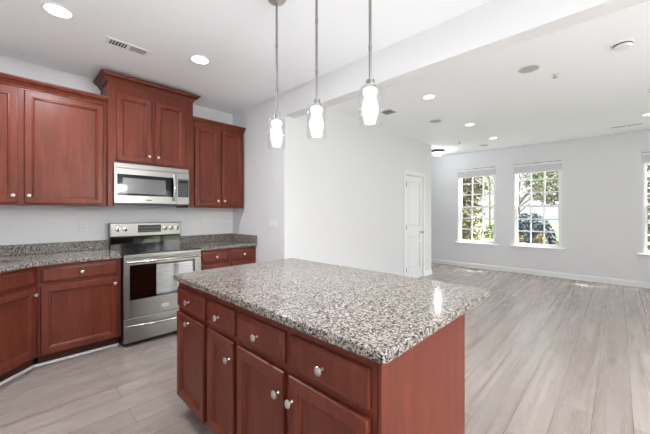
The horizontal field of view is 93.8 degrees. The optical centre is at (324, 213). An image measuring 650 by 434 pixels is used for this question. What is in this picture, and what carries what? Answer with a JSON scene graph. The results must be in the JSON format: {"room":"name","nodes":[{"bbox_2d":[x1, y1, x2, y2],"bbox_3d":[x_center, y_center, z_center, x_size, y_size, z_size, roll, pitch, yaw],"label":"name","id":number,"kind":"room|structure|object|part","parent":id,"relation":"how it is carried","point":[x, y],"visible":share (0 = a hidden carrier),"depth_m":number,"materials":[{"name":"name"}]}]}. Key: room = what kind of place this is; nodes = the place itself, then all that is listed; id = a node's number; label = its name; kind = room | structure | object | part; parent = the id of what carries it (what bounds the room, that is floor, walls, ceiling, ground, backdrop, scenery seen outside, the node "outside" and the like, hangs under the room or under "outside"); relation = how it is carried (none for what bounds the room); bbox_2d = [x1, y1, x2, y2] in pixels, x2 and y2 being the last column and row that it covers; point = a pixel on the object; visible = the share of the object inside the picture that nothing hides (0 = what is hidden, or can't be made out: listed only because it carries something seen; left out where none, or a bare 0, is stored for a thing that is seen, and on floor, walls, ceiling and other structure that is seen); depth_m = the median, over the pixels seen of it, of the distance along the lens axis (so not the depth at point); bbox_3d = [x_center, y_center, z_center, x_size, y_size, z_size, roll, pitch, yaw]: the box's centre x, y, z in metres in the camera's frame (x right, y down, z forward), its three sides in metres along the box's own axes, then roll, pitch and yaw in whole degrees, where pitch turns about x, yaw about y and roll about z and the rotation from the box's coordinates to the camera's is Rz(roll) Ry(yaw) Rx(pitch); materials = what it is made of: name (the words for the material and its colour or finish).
{"room":"kitchen","nodes":[
{"label":"kitchen","id":0,"kind":"room"},
{"bbox_2d":[0,55,232,248],"bbox_3d":[-2.483,-0.074,3.483,0.160,2.778,3.041,0,0,44],"label":"wall","id":1,"kind":"structure","parent":0,"point":[18,224],"depth_m":3.23,"materials":[{"name":"white paint"}]},
{"bbox_2d":[0,240,107,255],"bbox_3d":[-2.942,0.349,2.871,0.020,0.100,1.471,0,0,44],"label":"backsplash","id":2,"kind":"structure","parent":1,"relation":"attached to","point":[39,248],"depth_m":3.06,"materials":[{"name":"stone"}]},
{"bbox_2d":[0,72,110,206],"bbox_3d":[-2.832,-0.627,2.721,0.390,1.114,1.454,0,0,44],"label":"upper cabinet","id":3,"kind":"object","parent":1,"relation":"attached to","point":[53,138],"visible":1,"depth_m":2.82,"materials":[{"name":"brown wood"}]},
{"bbox_3d":[-2.883,-0.589,2.468,0.022,1.002,0.554,0,0,44],"label":"door","id":4,"kind":"part","parent":3,"relation":"part of","materials":[{"name":"brown wood"}]},
{"bbox_3d":[-2.725,-1.147,2.600,0.068,0.074,1.428,0,0,44],"label":"crown molding","id":5,"kind":"part","parent":3,"relation":"part of","materials":[{"name":"brown wood"}]},
{"bbox_3d":[-2.465,-0.589,2.901,0.022,1.002,0.575,0,0,44],"label":"door","id":6,"kind":"part","parent":3,"relation":"part of","materials":[{"name":"brown wood"}]},
{"bbox_2d":[79,221,86,231],"bbox_3d":[-2.587,0.140,3.253,0.008,0.118,0.074,0,0,44],"label":"wall outlet","id":7,"kind":"object","parent":1,"relation":"attached to","point":[82,224],"visible":1,"depth_m":3.25,"materials":[{"name":"white plastic"}]},
{"bbox_2d":[93,68,200,207],"bbox_3d":[-2.024,-0.750,3.519,0.445,1.361,0.996,0,0,44],"label":"upper cabinet","id":8,"kind":"object","parent":1,"relation":"attached to","point":[149,123],"visible":0.97,"depth_m":3.33,"materials":[{"name":"brown wood"}]},
{"bbox_3d":[-2.041,-0.896,3.263,0.022,0.698,0.328,0,0,44],"label":"door","id":9,"kind":"part","parent":8,"relation":"part of","materials":[{"name":"brown wood"}]},
{"bbox_3d":[-2.024,-1.394,3.519,0.445,0.074,0.996,0,0,44],"label":"crown molding","id":10,"kind":"part","parent":8,"relation":"part of","materials":[{"name":"brown wood"}]},
{"bbox_2d":[113,162,188,205],"bbox_3d":[-2.021,-0.304,3.502,0.475,0.434,0.755,0,0,44],"label":"microwave","id":11,"kind":"object","parent":8,"relation":"attached to","point":[133,184],"visible":1,"depth_m":3.35,"materials":[{"name":"grey metal"}]},
{"bbox_3d":[-1.734,-0.289,3.500,0.059,0.310,0.025,0,0,44],"label":"handle","id":12,"kind":"part","parent":11,"relation":"part of","materials":[{"name":"silver metal"}]},
{"bbox_3d":[-1.689,-0.286,3.608,0.030,0.366,0.141,0,0,44],"label":"control panel","id":13,"kind":"part","parent":11,"relation":"part of","materials":[{"name":"silver metal"}]},
{"bbox_3d":[-1.787,-0.896,3.526,0.022,0.698,0.330,0,0,44],"label":"door","id":14,"kind":"part","parent":8,"relation":"part of","materials":[{"name":"brown wood"}]},
{"bbox_2d":[181,233,231,243],"bbox_3d":[-1.639,0.349,4.224,0.020,0.100,0.749,0,0,44],"label":"backsplash","id":15,"kind":"structure","parent":1,"relation":"attached to","point":[211,237],"depth_m":4.20,"materials":[{"name":"stone"}]},
{"bbox_2d":[189,116,245,207],"bbox_3d":[-1.494,-0.627,4.110,0.390,1.114,0.725,0,0,44],"label":"upper cabinet","id":16,"kind":"object","parent":1,"relation":"attached to","point":[217,146],"visible":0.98,"depth_m":3.98,"materials":[{"name":"brown wood"}]},
{"bbox_3d":[-1.505,-0.589,3.898,0.022,1.002,0.327,0,0,44],"label":"door","id":17,"kind":"part","parent":16,"relation":"part of","materials":[{"name":"brown wood"}]},
{"bbox_3d":[-1.377,-1.147,3.999,0.068,0.074,0.723,0,0,44],"label":"crown molding","id":18,"kind":"part","parent":16,"relation":"part of","materials":[{"name":"brown wood"}]},
{"bbox_3d":[-1.261,-0.589,4.151,0.022,1.002,0.314,0,0,44],"label":"door","id":19,"kind":"part","parent":16,"relation":"part of","materials":[{"name":"brown wood"}]},
{"bbox_2d":[233,92,292,262],"bbox_3d":[-0.943,-0.074,4.200,1.384,2.778,0.130,0,0,44],"label":"wall","id":20,"kind":"structure","parent":0,"point":[267,169],"depth_m":3.94,"materials":[{"name":"white paint"}]},
{"bbox_2d":[269,218,276,227],"bbox_3d":[-0.657,0.125,3.829,0.165,0.118,0.008,0,0,44],"label":"light switch","id":21,"kind":"object","parent":20,"relation":"attached to","point":[272,221],"visible":1,"depth_m":3.82,"materials":[{"name":"white plastic"}]},
{"bbox_2d":[284,0,649,117],"bbox_3d":[1.543,-1.319,1.819,5.501,0.289,0.149,0,0,44],"label":"beam","id":22,"kind":"structure","parent":20,"relation":"attached to","point":[492,26],"depth_m":2.29,"materials":[{"name":"white paint"}]},
{"bbox_2d":[0,0,649,157],"bbox_3d":[1.140,-1.523,3.778,9.120,0.120,8.813,0,0,44],"label":"ceiling","id":23,"kind":"structure","parent":0,"point":[597,88],"depth_m":2.92,"materials":[{"name":"white paint"}]},
{"bbox_2d":[40,2,74,19],"bbox_3d":[-1.929,-1.459,2.199,0.190,0.008,0.190,0,0,44],"label":"recessed light","id":24,"kind":"object","parent":23,"relation":"in","point":[54,9],"visible":1,"depth_m":2.19,"materials":[{"name":"white"}]},
{"bbox_2d":[104,36,150,56],"bbox_3d":[-1.734,-1.459,2.680,0.132,0.007,0.330,0,0,44],"label":"ceiling vent","id":25,"kind":"object","parent":23,"relation":"in","point":[110,41],"visible":1,"depth_m":2.67,"materials":[{"name":"white metal"}]},
{"bbox_2d":[189,54,210,64],"bbox_3d":[-1.191,-1.459,2.900,0.190,0.008,0.190,0,0,44],"label":"recessed light","id":26,"kind":"object","parent":23,"relation":"in","point":[198,59],"visible":1,"depth_m":2.89,"materials":[{"name":"white"}]},
{"bbox_2d":[268,0,285,146],"bbox_3d":[-0.329,-0.951,2.069,0.124,1.023,0.124,0,0,44],"label":"pendant lamp","id":27,"kind":"object","parent":23,"relation":"hanging from","point":[276,135],"visible":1,"depth_m":2.06,"materials":[{"name":"white glass"}]},
{"bbox_3d":[-0.329,-1.048,2.069,0.018,0.771,0.018,0,0,44],"label":"rod","id":28,"kind":"part","parent":27,"relation":"part of","materials":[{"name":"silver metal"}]},
{"bbox_3d":[-0.329,-0.541,2.069,0.083,0.184,0.083,0,0,44],"label":"lamp shade","id":29,"kind":"part","parent":27,"relation":"part of","materials":[{"name":"white glass"}]},
{"bbox_2d":[310,0,323,137],"bbox_3d":[-0.050,-0.951,1.800,0.124,1.023,0.124,0,0,44],"label":"pendant lamp","id":30,"kind":"object","parent":23,"relation":"hanging from","point":[316,121],"visible":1,"depth_m":1.79,"materials":[{"name":"white glass"}]},
{"bbox_3d":[-0.050,-1.048,1.800,0.018,0.771,0.018,0,0,44],"label":"rod","id":31,"kind":"part","parent":30,"relation":"part of","materials":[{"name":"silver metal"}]},
{"bbox_3d":[-0.050,-0.541,1.800,0.083,0.184,0.083,0,0,44],"label":"lamp shade","id":32,"kind":"part","parent":30,"relation":"part of","materials":[{"name":"white glass"}]},
{"bbox_2d":[362,0,378,124],"bbox_3d":[0.227,-0.951,1.533,0.124,1.023,0.124,0,0,44],"label":"pendant lamp","id":33,"kind":"object","parent":23,"relation":"hanging from","point":[370,108],"visible":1,"depth_m":1.51,"materials":[{"name":"white glass"}]},
{"bbox_3d":[0.227,-1.048,1.533,0.018,0.771,0.018,0,0,44],"label":"rod","id":34,"kind":"part","parent":33,"relation":"part of","materials":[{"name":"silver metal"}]},
{"bbox_3d":[0.227,-0.541,1.533,0.083,0.184,0.083,0,0,44],"label":"lamp shade","id":35,"kind":"part","parent":33,"relation":"part of","materials":[{"name":"white glass"}]},
{"bbox_2d":[380,109,395,114],"bbox_3d":[0.911,-1.459,4.398,0.170,0.006,0.170,0,0,44],"label":"ceiling vent","id":36,"kind":"object","parent":23,"relation":"in","point":[389,111],"visible":1,"depth_m":4.40,"materials":[{"name":"grey metal"}]},
{"bbox_2d":[422,94,435,99],"bbox_3d":[1.308,-1.459,3.828,0.160,0.008,0.160,0,0,44],"label":"recessed light","id":37,"kind":"object","parent":23,"relation":"in","point":[430,96],"visible":1,"depth_m":3.81,"materials":[{"name":"white"}]},
{"bbox_2d":[429,119,441,122],"bbox_3d":[1.756,-1.459,4.835,0.196,0.006,0.196,0,0,44],"label":"ceiling speaker","id":38,"kind":"object","parent":23,"relation":"attached to","point":[434,120],"visible":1,"depth_m":4.84,"materials":[{"name":"grey"}]},
{"bbox_2d":[432,149,443,157],"bbox_3d":[2.636,-1.378,7.111,0.272,0.170,0.272,0,0,44],"label":"flush light","id":39,"kind":"object","parent":23,"relation":"attached to","point":[437,153],"visible":1,"depth_m":7.02,"materials":[{"name":"white glass"}]},
{"bbox_2d":[517,64,539,73],"bbox_3d":[2.065,-1.459,3.088,0.196,0.006,0.196,0,0,44],"label":"ceiling speaker","id":40,"kind":"object","parent":23,"relation":"attached to","point":[529,68],"visible":1,"depth_m":3.09,"materials":[{"name":"white plastic"}]},
{"bbox_2d":[611,38,634,50],"bbox_3d":[2.559,-1.439,2.616,0.144,0.048,0.144,0,0,44],"label":"smoke detector","id":41,"kind":"object","parent":23,"relation":"attached to","point":[623,44],"visible":1,"depth_m":2.59,"materials":[{"name":"white plastic"}]},
{"bbox_2d":[610,123,643,128],"bbox_3d":[5.050,-1.462,5.098,0.400,0.002,0.070,0,0,44],"label":"ceiling vent","id":42,"kind":"object","parent":23,"relation":"in","point":[640,123],"visible":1,"depth_m":5.08,"materials":[{"name":"white"}]},
{"bbox_2d":[0,263,649,433],"bbox_3d":[1.140,1.375,3.778,9.120,0.120,8.813,0,0,44],"label":"floor","id":43,"kind":"structure","parent":0,"point":[544,354],"depth_m":2.46,"materials":[{"name":"grey wood"}]},
{"bbox_2d":[0,266,38,385],"bbox_3d":[-2.835,0.876,2.342,0.911,0.878,0.903,0,0,44],"label":"base cabinet","id":44,"kind":"object","parent":43,"relation":"on","point":[19,294],"visible":1,"depth_m":2.39,"materials":[{"name":"brown wood"}]},
{"bbox_3d":[-2.399,0.528,2.345,0.022,0.130,0.360,0,0,-1],"label":"drawer","id":45,"kind":"part","parent":44,"relation":"part of","materials":[{"name":"brown wood"}]},
{"bbox_3d":[-2.399,0.901,2.345,0.022,0.567,0.360,0,0,-1],"label":"door","id":46,"kind":"part","parent":44,"relation":"part of","materials":[{"name":"brown wood"}]},
{"bbox_3d":[-2.420,0.548,2.345,0.018,0.223,0.430,0,0,-1],"label":"frame","id":47,"kind":"part","parent":44,"relation":"part of","materials":[{"name":"brown wood"}]},
{"bbox_2d":[0,240,121,272],"bbox_3d":[-2.628,0.367,2.554,0.912,0.137,1.494,0,0,44],"label":"countertop","id":48,"kind":"structure","parent":44,"relation":"on","point":[20,256],"depth_m":2.89,"materials":[{"name":"stone"}]},
{"bbox_2d":[34,258,120,367],"bbox_3d":[-2.417,0.876,2.957,0.660,0.878,0.617,0,0,44],"label":"base cabinet","id":49,"kind":"object","parent":43,"relation":"on","point":[79,303],"visible":0.98,"depth_m":2.75,"materials":[{"name":"brown wood"}]},
{"bbox_3d":[-2.205,0.528,2.761,0.022,0.130,0.549,0,0,44],"label":"drawer","id":50,"kind":"part","parent":49,"relation":"part of","materials":[{"name":"brown wood"}]},
{"bbox_3d":[-2.205,0.909,2.761,0.022,0.582,0.549,0,0,44],"label":"door","id":51,"kind":"part","parent":49,"relation":"part of","materials":[{"name":"brown wood"}]},
{"bbox_2d":[108,222,200,345],"bbox_3d":[-1.898,0.714,3.421,0.734,1.203,0.762,0,0,44],"label":"range","id":52,"kind":"object","parent":43,"relation":"on","point":[152,253],"visible":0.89,"depth_m":3.20,"materials":[{"name":"silver metal"}]},
{"bbox_3d":[-2.130,0.191,3.644,0.079,0.157,0.760,0,0,44],"label":"control panel","id":53,"kind":"part","parent":52,"relation":"part of","materials":[{"name":"silver metal"}]},
{"bbox_3d":[-1.692,1.155,3.223,0.030,0.236,0.756,0,0,44],"label":"storage drawer","id":54,"kind":"part","parent":52,"relation":"part of","materials":[{"name":"silver metal"}]},
{"bbox_3d":[-1.665,1.113,3.197,0.050,0.035,0.736,0,0,44],"label":"handle","id":55,"kind":"part","parent":52,"relation":"part of","materials":[{"name":"silver metal"}]},
{"bbox_2d":[110,244,200,255],"bbox_3d":[-1.895,0.405,3.418,0.584,0.014,0.762,0,0,44],"label":"cooktop","id":56,"kind":"object","parent":52,"relation":"in","point":[144,249],"depth_m":3.35,"materials":[{"name":"black glass"}]},
{"bbox_3d":[-1.692,0.740,3.222,0.032,0.578,0.756,0,0,44],"label":"oven door","id":57,"kind":"part","parent":52,"relation":"part of","materials":[{"name":"silver metal"}]},
{"bbox_3d":[-1.694,0.430,3.225,0.024,0.034,0.758,0,0,44],"label":"rail","id":58,"kind":"part","parent":52,"relation":"part of","materials":[{"name":"silver metal"}]},
{"bbox_3d":[-1.658,0.478,3.190,0.066,0.030,0.724,0,0,44],"label":"handle","id":59,"kind":"part","parent":52,"relation":"part of","materials":[{"name":"silver metal"}]},
{"bbox_2d":[177,282,208,425],"bbox_3d":[-0.594,0.876,2.087,0.428,0.878,0.729,0,0,44],"label":"base cabinet","id":60,"kind":"object","parent":43,"relation":"on","point":[192,314],"visible":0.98,"depth_m":1.83,"materials":[{"name":"brown wood"}]},
{"bbox_3d":[-0.821,0.543,1.858,0.392,0.128,0.022,0,0,44],"label":"drawer","id":61,"kind":"part","parent":60,"relation":"part of","materials":[{"name":"brown wood"}]},
{"bbox_2d":[207,294,238,433],"bbox_3d":[-0.324,0.876,1.827,0.320,0.878,0.729,0,0,44],"label":"base cabinet","id":62,"kind":"object","parent":43,"relation":"on","point":[222,332],"visible":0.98,"depth_m":1.58,"materials":[{"name":"brown wood"}]},
{"bbox_3d":[-0.565,0.543,1.575,0.033,0.033,0.031,0,0,44],"label":"knob","id":63,"kind":"part","parent":62,"relation":"part of","materials":[{"name":"silver metal"}]},
{"bbox_3d":[-0.547,0.911,1.594,0.279,0.548,0.022,0,0,44],"label":"door","id":64,"kind":"part","parent":62,"relation":"part of","materials":[{"name":"brown wood"}]},
{"bbox_3d":[-0.547,0.543,1.594,0.279,0.128,0.022,0,0,44],"label":"drawer","id":65,"kind":"part","parent":62,"relation":"part of","materials":[{"name":"brown wood"}]},
{"bbox_3d":[-0.485,0.723,1.497,0.033,0.033,0.031,0,0,44],"label":"knob","id":66,"kind":"part","parent":62,"relation":"part of","materials":[{"name":"silver metal"}]},
{"bbox_2d":[201,246,255,269],"bbox_3d":[-1.401,0.876,4.011,0.660,0.878,0.770,0,0,44],"label":"base cabinet","id":67,"kind":"object","parent":43,"relation":"on","point":[216,258],"visible":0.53,"depth_m":3.79,"materials":[{"name":"brown wood"}]},
{"bbox_3d":[-1.322,0.528,3.678,0.022,0.130,0.331,0,0,44],"label":"drawer","id":68,"kind":"part","parent":67,"relation":"part of","materials":[{"name":"brown wood"}]},
{"bbox_3d":[-1.322,0.909,3.678,0.022,0.582,0.331,0,0,44],"label":"door","id":69,"kind":"part","parent":67,"relation":"part of","materials":[{"name":"brown wood"}]},
{"bbox_2d":[181,233,256,250],"bbox_3d":[-1.407,0.367,4.017,0.642,0.137,0.771,0,0,44],"label":"countertop","id":70,"kind":"structure","parent":67,"relation":"on","point":[230,240],"depth_m":4.11,"materials":[{"name":"stone"}]},
{"bbox_3d":[-1.058,0.528,3.951,0.022,0.130,0.340,0,0,44],"label":"drawer","id":71,"kind":"part","parent":67,"relation":"part of","materials":[{"name":"brown wood"}]},
{"bbox_3d":[-1.058,0.909,3.951,0.022,0.582,0.340,0,0,44],"label":"door","id":72,"kind":"part","parent":67,"relation":"part of","materials":[{"name":"brown wood"}]},
{"bbox_2d":[237,307,464,433],"bbox_3d":[0.095,0.876,1.435,0.826,0.878,0.745,0,0,44],"label":"base cabinet","id":73,"kind":"object","parent":43,"relation":"on","point":[290,380],"depth_m":1.15,"materials":[{"name":"brown wood"}]},
{"bbox_3d":[-0.308,0.543,1.327,0.033,0.033,0.031,0,0,44],"label":"knob","id":74,"kind":"part","parent":73,"relation":"part of","materials":[{"name":"silver metal"}]},
{"bbox_3d":[-0.290,0.911,1.346,0.354,0.548,0.022,0,0,44],"label":"door","id":75,"kind":"part","parent":73,"relation":"part of","materials":[{"name":"brown wood"}]},
{"bbox_3d":[-0.290,0.543,1.346,0.354,0.128,0.022,0,0,44],"label":"drawer","id":76,"kind":"part","parent":73,"relation":"part of","materials":[{"name":"brown wood"}]},
{"bbox_3d":[-0.200,0.727,1.223,0.033,0.033,0.031,0,0,44],"label":"knob","id":77,"kind":"part","parent":73,"relation":"part of","materials":[{"name":"silver metal"}]},
{"bbox_3d":[-0.138,0.727,1.163,0.033,0.033,0.031,0,0,44],"label":"knob","id":78,"kind":"part","parent":73,"relation":"part of","materials":[{"name":"silver metal"}]},
{"bbox_3d":[-0.019,0.543,1.049,0.033,0.033,0.031,0,0,44],"label":"knob","id":79,"kind":"part","parent":73,"relation":"part of","materials":[{"name":"silver metal"}]},
{"bbox_3d":[-0.002,0.911,1.068,0.379,0.548,0.022,0,0,44],"label":"door","id":80,"kind":"part","parent":73,"relation":"part of","materials":[{"name":"brown wood"}]},
{"bbox_3d":[-0.002,0.543,1.068,0.379,0.128,0.022,0,0,44],"label":"drawer","id":81,"kind":"part","parent":73,"relation":"part of","materials":[{"name":"brown wood"}]},
{"bbox_2d":[173,258,490,363],"bbox_3d":[-0.064,0.418,1.796,1.627,0.036,1.016,0,0,44],"label":"countertop","id":82,"kind":"structure","parent":73,"relation":"on","point":[376,316],"depth_m":1.39,"materials":[{"name":"stone"}]},
{"bbox_3d":[0.406,0.876,1.172,0.012,0.878,0.692,0,0,44],"label":"end panel","id":83,"kind":"part","parent":73,"relation":"part of","materials":[{"name":"brown wood"}]},
{"bbox_2d":[293,108,430,274],"bbox_3d":[0.900,-0.074,5.209,0.130,2.778,3.879,0,0,44],"label":"wall","id":84,"kind":"structure","parent":0,"point":[348,180],"depth_m":4.63,"materials":[{"name":"white paint"}]},
{"bbox_2d":[403,170,424,277],"bbox_3d":[1.746,0.249,6.038,0.194,2.132,0.860,0,0,44],"label":"door","id":85,"kind":"structure","parent":84,"relation":"in","point":[413,182],"depth_m":6.01,"materials":[{"name":"white wood"}]},
{"bbox_3d":[1.759,-0.175,6.025,0.015,0.888,0.473,0,0,44],"label":"raised panel","id":86,"kind":"part","parent":85,"relation":"part of","materials":[{"name":"white wood"}]},
{"bbox_3d":[1.759,0.430,6.025,0.015,0.138,0.473,0,0,44],"label":"raised panel","id":87,"kind":"part","parent":85,"relation":"part of","materials":[{"name":"white"}]},
{"bbox_3d":[1.759,0.845,6.025,0.015,0.508,0.473,0,0,44],"label":"raised panel","id":88,"kind":"part","parent":85,"relation":"part of","materials":[{"name":"white wood"}]},
{"bbox_2d":[431,129,649,281],"bbox_3d":[4.084,-0.074,6.949,8.960,2.778,0.160,0,0,44],"label":"wall","id":89,"kind":"structure","parent":0,"point":[602,175],"depth_m":6.01,"materials":[{"name":"white paint"}]},
{"bbox_2d":[455,170,498,246],"bbox_3d":[3.646,-0.151,7.319,0.975,1.837,0.195,0,0,44],"label":"window","id":90,"kind":"structure","parent":89,"relation":"in","point":[460,240],"depth_m":7.37,"materials":[{"name":"white wood"}]},
{"bbox_2d":[457,167,495,177],"bbox_3d":[3.623,-0.965,7.296,0.857,0.200,0.091,0,0,44],"label":"window shade","id":91,"kind":"object","parent":90,"relation":"attached to","point":[488,171],"visible":1,"depth_m":7.25,"materials":[{"name":"white fabric"}]},
{"bbox_3d":[3.624,-0.877,7.297,0.849,0.024,0.071,0,0,44],"label":"rail","id":92,"kind":"part","parent":91,"relation":"part of","materials":[{"name":"white plastic"}]},
{"bbox_3d":[3.618,0.741,7.290,0.975,0.053,0.115,0,0,44],"label":"sill","id":93,"kind":"part","parent":90,"relation":"part of","materials":[{"name":"white"}]},
{"bbox_3d":[3.698,-0.585,7.374,0.805,0.909,0.036,0,0,44],"label":"sash","id":94,"kind":"part","parent":90,"relation":"part of","materials":[{"name":"white wood"}]},
{"bbox_3d":[3.672,0.262,7.346,0.805,0.866,0.036,0,0,44],"label":"sash","id":95,"kind":"part","parent":90,"relation":"part of","materials":[{"name":"white wood"}]},
{"bbox_2d":[510,170,564,250],"bbox_3d":[4.516,-0.151,6.481,0.963,1.837,0.195,0,0,44],"label":"window","id":96,"kind":"structure","parent":89,"relation":"in","point":[530,245],"depth_m":6.48,"materials":[{"name":"white wood"}]},
{"bbox_3d":[4.488,0.741,6.452,0.963,0.053,0.115,0,0,44],"label":"sill","id":97,"kind":"part","parent":96,"relation":"part of","materials":[{"name":"white"}]},
{"bbox_3d":[4.568,-0.585,6.536,0.793,0.909,0.036,0,0,44],"label":"sash","id":98,"kind":"part","parent":96,"relation":"part of","materials":[{"name":"white"}]},
{"bbox_3d":[4.542,0.262,6.508,0.793,0.866,0.036,0,0,44],"label":"sash","id":99,"kind":"part","parent":96,"relation":"part of","materials":[{"name":"white"}]},
{"bbox_2d":[513,160,561,173],"bbox_3d":[4.493,-0.965,6.457,0.857,0.200,0.091,0,0,44],"label":"window shade","id":100,"kind":"object","parent":89,"relation":"attached to","point":[548,166],"visible":1,"depth_m":6.41,"materials":[{"name":"white fabric"}]},
{"bbox_3d":[4.494,-0.877,6.459,0.849,0.024,0.071,0,0,44],"label":"rail","id":101,"kind":"part","parent":100,"relation":"part of","materials":[{"name":"white plastic"}]},
{"bbox_2d":[431,259,649,288],"bbox_3d":[4.080,1.261,6.830,8.800,0.108,0.018,0,0,44],"label":"baseboard","id":102,"kind":"structure","parent":89,"relation":"attached to","point":[641,284],"depth_m":6.26,"materials":[{"name":"white wood"}]},
{"bbox_2d":[638,156,649,256],"bbox_3d":[5.941,-0.151,5.108,0.971,1.837,0.195,0,0,44],"label":"window","id":103,"kind":"structure","parent":89,"relation":"in","point":[645,253],"depth_m":5.38,"materials":[{"name":"white"}]},
{"bbox_3d":[5.913,0.741,5.079,0.971,0.053,0.115,0,0,44],"label":"sill","id":104,"kind":"part","parent":103,"relation":"part of","materials":[{"name":"white"}]},
{"bbox_2d":[642,152,649,163],"bbox_3d":[5.918,-0.965,5.085,0.857,0.200,0.091,0,0,44],"label":"window shade","id":105,"kind":"object","parent":103,"relation":"attached to","point":[646,155],"visible":1,"depth_m":5.32,"materials":[{"name":"white fabric"}]},
{"bbox_3d":[5.961,-0.177,5.130,0.861,1.785,0.136,0,0,44],"label":"frame","id":106,"kind":"part","parent":103,"relation":"part of","materials":[{"name":"white wood"}]},
{"bbox_3d":[5.993,-0.585,5.163,0.801,0.909,0.036,0,0,44],"label":"sash","id":107,"kind":"part","parent":103,"relation":"part of","materials":[{"name":"white"}]},
{"bbox_3d":[5.967,0.262,5.135,0.801,0.866,0.036,0,0,44],"label":"sash","id":108,"kind":"part","parent":103,"relation":"part of","materials":[{"name":"white wood"}]},
{"bbox_3d":[1.012,-0.074,7.703,3.169,2.778,0.130,0,0,44],"label":"wall","id":109,"kind":"structure","parent":0,"visible":0},
{"bbox_2d":[425,269,431,275],"bbox_3d":[1.006,1.261,7.590,3.317,0.108,0.338,0,0,44],"label":"baseboard","id":110,"kind":"structure","parent":109,"relation":"attached to","point":[428,272],"depth_m":6.43,"materials":[{"name":"white wood"}]},
{"label":"outside","id":111,"kind":"structure","parent":0,"visible":0},
{"bbox_2d":[462,220,649,244],"bbox_3d":[17.344,1.865,18.005,120.000,0.200,110.000,0,0,44],"label":"lawn","id":112,"kind":"structure","parent":111,"point":[554,225],"depth_m":34.87,"materials":[{"name":"green plant"}]},
{"bbox_2d":[462,176,492,239],"bbox_3d":[5.180,-0.654,10.959,1.545,4.840,1.793,0,0,40],"label":"leafy tree","id":113,"kind":"object","parent":112,"relation":"on","point":[477,188],"visible":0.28,"depth_m":10.62,"materials":[{"name":"green plant"}]},
{"bbox_2d":[480,223,493,237],"bbox_3d":[12.183,1.278,21.587,2.284,1.221,1.509,0,0,44],"label":"shrub","id":114,"kind":"object","parent":112,"relation":"on","point":[487,226],"visible":0.28,"depth_m":21.73,"materials":[{"name":"green plant"}]},
{"bbox_2d":[484,176,493,224],"bbox_3d":[20.764,-1.637,38.307,2.300,6.809,2.147,0,0,-21],"label":"slender tree","id":115,"kind":"object","parent":112,"relation":"on","point":[491,186],"visible":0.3,"depth_m":38.24,"materials":[{"name":"green plant"}]},
{"bbox_2d":[518,233,524,242],"bbox_3d":[5.068,1.138,8.021,0.431,1.288,0.597,0,0,44],"label":"shrub","id":116,"kind":"object","parent":112,"relation":"on","point":[520,237],"visible":0.09,"depth_m":7.93,"materials":[{"name":"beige plant"}]},
{"bbox_2d":[491,171,557,220],"bbox_3d":[8.654,-0.746,12.742,3.371,5.023,3.262,0,0,44],"label":"bare tree","id":117,"kind":"object","parent":112,"relation":"on","point":[520,200],"visible":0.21,"depth_m":12.80,"materials":[{"name":"green plant"}]},
{"bbox_2d":[518,213,557,244],"bbox_3d":[6.213,0.889,9.114,1.311,1.831,1.539,0,0,-31],"label":"round bush","id":118,"kind":"object","parent":112,"relation":"on","point":[537,225],"visible":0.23,"depth_m":8.84,"materials":[{"name":"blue plant"}]},
{"bbox_2d":[523,171,557,207],"bbox_3d":[11.748,-0.855,15.070,3.323,5.243,3.305,0,0,44],"label":"leafy tree","id":119,"kind":"object","parent":112,"relation":"on","point":[555,197],"visible":0.23,"depth_m":15.07,"materials":[{"name":"green plant"}]},
{"bbox_2d":[533,233,547,243],"bbox_3d":[5.434,1.140,7.680,0.450,1.295,0.566,0,0,44],"label":"shrub","id":120,"kind":"object","parent":112,"relation":"on","point":[539,239],"visible":0.1,"depth_m":7.62,"materials":[{"name":"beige plant"}]},
{"bbox_2d":[647,164,649,249],"bbox_3d":[9.843,-0.877,8.547,2.516,5.287,2.463,0,0,44],"label":"leafy tree","id":121,"kind":"object","parent":112,"relation":"on","point":[648,165],"visible":0.1,"depth_m":8.76,"materials":[{"name":"green plant"}]}
]}

